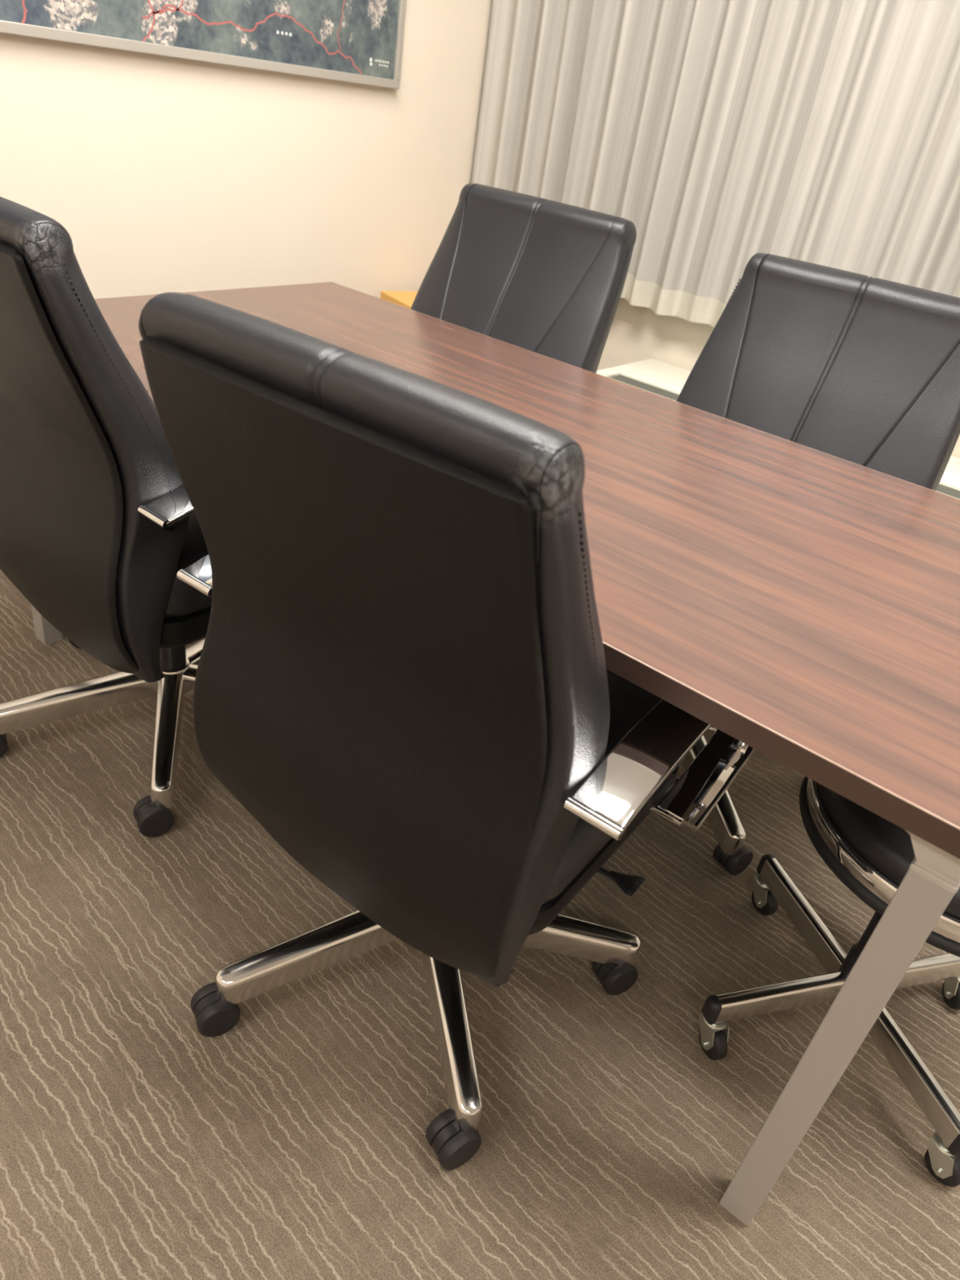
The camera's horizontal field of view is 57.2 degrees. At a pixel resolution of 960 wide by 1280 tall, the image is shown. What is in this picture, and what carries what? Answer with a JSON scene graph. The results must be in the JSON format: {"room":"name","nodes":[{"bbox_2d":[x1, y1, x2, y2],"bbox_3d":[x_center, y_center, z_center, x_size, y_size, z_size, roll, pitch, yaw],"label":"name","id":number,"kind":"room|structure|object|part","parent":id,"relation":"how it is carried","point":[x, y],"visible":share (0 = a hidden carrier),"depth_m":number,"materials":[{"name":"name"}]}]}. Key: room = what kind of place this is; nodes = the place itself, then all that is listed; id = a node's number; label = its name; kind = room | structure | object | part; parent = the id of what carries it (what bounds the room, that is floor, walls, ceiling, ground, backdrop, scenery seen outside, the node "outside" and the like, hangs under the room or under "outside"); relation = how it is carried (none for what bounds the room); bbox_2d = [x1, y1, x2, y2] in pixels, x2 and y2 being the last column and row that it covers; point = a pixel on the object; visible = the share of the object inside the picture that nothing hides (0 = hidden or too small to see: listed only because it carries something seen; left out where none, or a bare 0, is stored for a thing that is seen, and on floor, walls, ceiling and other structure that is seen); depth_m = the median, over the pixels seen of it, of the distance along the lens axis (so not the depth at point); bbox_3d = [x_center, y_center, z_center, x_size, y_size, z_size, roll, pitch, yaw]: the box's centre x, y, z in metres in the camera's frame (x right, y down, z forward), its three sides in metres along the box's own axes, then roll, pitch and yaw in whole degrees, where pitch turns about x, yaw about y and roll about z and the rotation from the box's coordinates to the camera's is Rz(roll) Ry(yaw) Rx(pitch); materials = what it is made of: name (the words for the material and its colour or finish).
{"room":"office","nodes":[
{"label":"office","id":0,"kind":"room"},
{"bbox_2d":[0,0,492,298],"bbox_3d":[-1.677,-0.997,0.985,0.200,2.550,5.670,30,37,29],"label":"wall","id":1,"kind":"structure","parent":0,"point":[162,174],"depth_m":2.28,"materials":[{"name":"beige paint"}]},
{"bbox_2d":[0,0,406,88],"bbox_3d":[-0.779,-1.704,1.538,0.026,1.104,1.955,30,37,29],"label":"framed picture","id":2,"kind":"object","parent":1,"relation":"attached to","point":[361,42],"visible":1,"depth_m":2.10,"materials":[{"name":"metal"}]},
{"bbox_2d":[0,569,959,1279],"bbox_3d":[0.095,1.219,0.452,5.330,0.100,5.670,30,37,29],"label":"floor","id":3,"kind":"structure","parent":0,"point":[290,1142],"depth_m":1.26,"materials":[{"name":"carpet"}]},
{"bbox_2d":[0,196,212,837],"bbox_3d":[-0.593,-0.271,1.588,0.696,0.996,0.705,30,37,29],"label":"armchair","id":4,"kind":"object","parent":3,"relation":"on","point":[99,523],"visible":0.77,"depth_m":1.30,"materials":[{"name":"black leather"}]},
{"bbox_3d":[-0.712,-0.271,1.346,0.492,0.696,0.131,30,37,29],"label":"panel","id":5,"kind":"part","parent":4,"relation":"part of","materials":[{"name":"black leather"}]},
{"bbox_3d":[-0.783,0.112,1.704,0.310,0.076,0.050,-12,38,-30],"label":"arm","id":6,"kind":"part","parent":4,"relation":"part of","materials":[{"name":"silver metal"}]},
{"bbox_2d":[0,196,189,682],"bbox_3d":[-0.672,-0.317,1.367,0.522,0.706,0.216,30,37,29],"label":"cushion","id":7,"kind":"object","parent":4,"relation":"on","point":[85,451],"depth_m":1.27,"materials":[{"name":"black leather"}]},
{"bbox_3d":[-0.322,-0.195,1.488,0.122,0.257,0.554,30,37,29],"label":"armrest","id":8,"kind":"part","parent":4,"relation":"part of","materials":[{"name":"silver metal"}]},
{"bbox_3d":[-0.587,0.181,1.647,0.050,0.076,0.310,0,33,-15],"label":"arm","id":9,"kind":"part","parent":4,"relation":"part of","materials":[{"name":"silver metal"}]},
{"bbox_2d":[164,512,212,617],"bbox_3d":[-0.549,-0.239,1.632,0.505,0.098,0.444,30,37,29],"label":"seat cushion","id":10,"kind":"object","parent":4,"relation":"on","point":[181,599],"depth_m":1.41,"materials":[{"name":"black leather"}]},
{"bbox_3d":[-0.447,0.111,1.794,0.310,0.076,0.050,9,32,0],"label":"arm","id":11,"kind":"part","parent":4,"relation":"part of","materials":[{"name":"silver metal"}]},
{"bbox_3d":[-0.556,-0.001,1.942,0.050,0.076,0.310,19,33,15],"label":"arm","id":12,"kind":"part","parent":4,"relation":"part of","materials":[{"name":"silver metal"}]},
{"bbox_2d":[380,290,417,309],"bbox_3d":[-0.181,-0.823,2.939,0.278,0.601,0.218,-13,39,-32],"label":"carton","id":13,"kind":"object","parent":3,"relation":"on","point":[405,299],"visible":0.08,"depth_m":2.75,"materials":[{"name":"yellow"}]},
{"bbox_2d":[138,292,755,1170],"bbox_3d":[-0.043,0.072,1.192,0.695,0.996,0.697,28,36,26],"label":"armchair","id":14,"kind":"object","parent":3,"relation":"on","point":[402,677],"visible":0.97,"depth_m":0.87,"materials":[{"name":"black leather"}]},
{"bbox_3d":[-0.184,-0.074,1.334,0.122,0.257,0.554,28,36,26],"label":"armrest","id":15,"kind":"part","parent":14,"relation":"part of","materials":[{"name":"silver metal"}]},
{"bbox_3d":[-0.237,0.454,1.308,0.310,0.076,0.050,-11,37,-29],"label":"arm","id":16,"kind":"part","parent":14,"relation":"part of","materials":[{"name":"silver metal"}]},
{"bbox_3d":[-0.154,0.078,0.942,0.492,0.696,0.131,28,36,26],"label":"panel","id":17,"kind":"part","parent":14,"relation":"part of","materials":[{"name":"black leather"}]},
{"bbox_2d":[138,292,609,986],"bbox_3d":[-0.117,0.030,0.964,0.522,0.706,0.216,28,36,26],"label":"cushion","id":18,"kind":"object","parent":14,"relation":"on","point":[401,677],"depth_m":0.84,"materials":[{"name":"black leather"}]},
{"bbox_3d":[-0.042,0.524,1.248,0.050,0.076,0.310,0,33,-14],"label":"arm","id":19,"kind":"part","parent":14,"relation":"part of","materials":[{"name":"silver metal"}]},
{"bbox_3d":[0.101,0.456,1.394,0.310,0.076,0.050,10,32,1],"label":"arm","id":20,"kind":"part","parent":14,"relation":"part of","materials":[{"name":"silver metal"}]},
{"bbox_2d":[542,669,686,904],"bbox_3d":[-0.003,0.104,1.236,0.505,0.098,0.444,28,36,26],"label":"seat cushion","id":21,"kind":"object","parent":14,"relation":"on","point":[587,846],"depth_m":1.13,"materials":[{"name":"black leather"}]},
{"bbox_3d":[0.111,0.282,1.219,0.244,0.023,0.042,28,36,26],"label":"height lever","id":22,"kind":"part","parent":14,"relation":"part of","materials":[{"name":"black plastic"}]},
{"bbox_3d":[0.231,0.142,1.102,0.122,0.257,0.554,28,36,26],"label":"armrest","id":23,"kind":"part","parent":14,"relation":"part of","materials":[{"name":"silver metal"}]},
{"bbox_2d":[31,281,959,1226],"bbox_3d":[-0.017,-0.064,1.672,1.815,0.720,0.897,30,37,29],"label":"conference table","id":24,"kind":"object","parent":3,"relation":"on","point":[799,602],"visible":0.68,"depth_m":1.10,"materials":[{"name":"brown wood"}]},
{"bbox_3d":[-0.935,-0.270,1.834,0.042,0.632,0.042,30,37,29],"label":"leg","id":25,"kind":"part","parent":24,"relation":"part of","materials":[{"name":"silver metal"}]},
{"bbox_3d":[0.388,0.480,0.998,0.042,0.632,0.042,30,37,29],"label":"leg","id":26,"kind":"part","parent":24,"relation":"part of","materials":[{"name":"silver metal"}]},
{"bbox_2d":[410,183,636,373],"bbox_3d":[-0.075,-0.482,2.056,0.681,0.996,0.723,29,37,28],"label":"armchair","id":27,"kind":"object","parent":3,"relation":"on","point":[547,277],"visible":0.36,"depth_m":1.97,"materials":[{"name":"black leather"}]},
{"bbox_2d":[595,358,959,499],"bbox_3d":[0.962,-0.281,2.442,1.500,0.540,0.365,30,37,29],"label":"heating unit","id":28,"kind":"object","parent":3,"relation":"on","point":[655,376],"visible":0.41,"depth_m":2.55,"materials":[{"name":"white metal"}]},
{"bbox_2d":[675,253,959,875],"bbox_3d":[0.493,-0.161,1.699,0.674,0.996,0.720,28,36,26],"label":"armchair","id":29,"kind":"object","parent":3,"relation":"on","point":[862,370],"visible":0.34,"depth_m":1.63,"materials":[{"name":"black leather"}]},
{"bbox_3d":[0.458,0.286,1.754,0.050,0.076,0.310,3,33,-11],"label":"arm","id":30,"kind":"part","parent":29,"relation":"part of","materials":[{"name":"silver metal"}]},
{"bbox_3d":[0.612,0.225,1.892,0.310,0.076,0.050,12,32,4],"label":"arm","id":31,"kind":"part","parent":29,"relation":"part of","materials":[{"name":"silver metal"}]},
{"bbox_2d":[675,253,959,490],"bbox_3d":[0.624,-0.346,1.751,0.522,0.706,0.216,28,36,26],"label":"cushion","id":32,"kind":"object","parent":29,"relation":"on","point":[862,370],"depth_m":1.62,"materials":[{"name":"black leather"}]},
{"bbox_2d":[698,776,959,1186],"bbox_3d":[0.619,0.415,1.291,0.414,0.501,0.409,23,34,20],"label":"round stool","id":33,"kind":"object","parent":3,"relation":"on","point":[868,853],"visible":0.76,"depth_m":1.26,"materials":[{"name":"metal"}]},
{"bbox_3d":[0.467,0.542,1.346,0.246,0.044,0.023,-2,34,-18],"label":"arm","id":34,"kind":"part","parent":33,"relation":"part of","materials":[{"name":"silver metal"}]},
{"bbox_3d":[0.550,0.470,1.480,0.023,0.044,0.246,-2,34,-18],"label":"arm","id":35,"kind":"part","parent":33,"relation":"part of","materials":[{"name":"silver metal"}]},
{"bbox_3d":[0.652,0.227,1.171,0.390,0.049,0.390,30,37,29],"label":"seat","id":36,"kind":"part","parent":33,"relation":"part of","materials":[{"name":"black leather"}]},
{"bbox_3d":[0.617,0.605,1.286,0.023,0.044,0.246,-2,34,-18],"label":"arm","id":37,"kind":"part","parent":33,"relation":"part of","materials":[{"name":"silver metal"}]},
{"bbox_3d":[0.701,0.534,1.420,0.246,0.044,0.023,-2,34,-18],"label":"arm","id":38,"kind":"part","parent":33,"relation":"part of","materials":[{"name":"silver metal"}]},
{"bbox_2d":[596,297,959,457],"bbox_3d":[2.007,-0.812,1.657,4.930,2.550,0.200,30,37,29],"label":"wall","id":39,"kind":"structure","parent":0,"point":[636,334],"depth_m":2.77,"materials":[{"name":"beige paint"}]},
{"bbox_3d":[0.463,-0.997,-0.954,5.330,0.100,5.670,30,37,29],"label":"ceiling","id":40,"kind":"structure","parent":0,"visible":0},
{"bbox_2d":[471,0,959,327],"bbox_3d":[1.796,-1.116,1.454,4.518,1.844,0.083,30,37,29],"label":"curtain","id":41,"kind":"object","parent":40,"relation":"hanging from","point":[727,132],"visible":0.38,"depth_m":2.35,"materials":[{"name":"fabric"}]}
]}

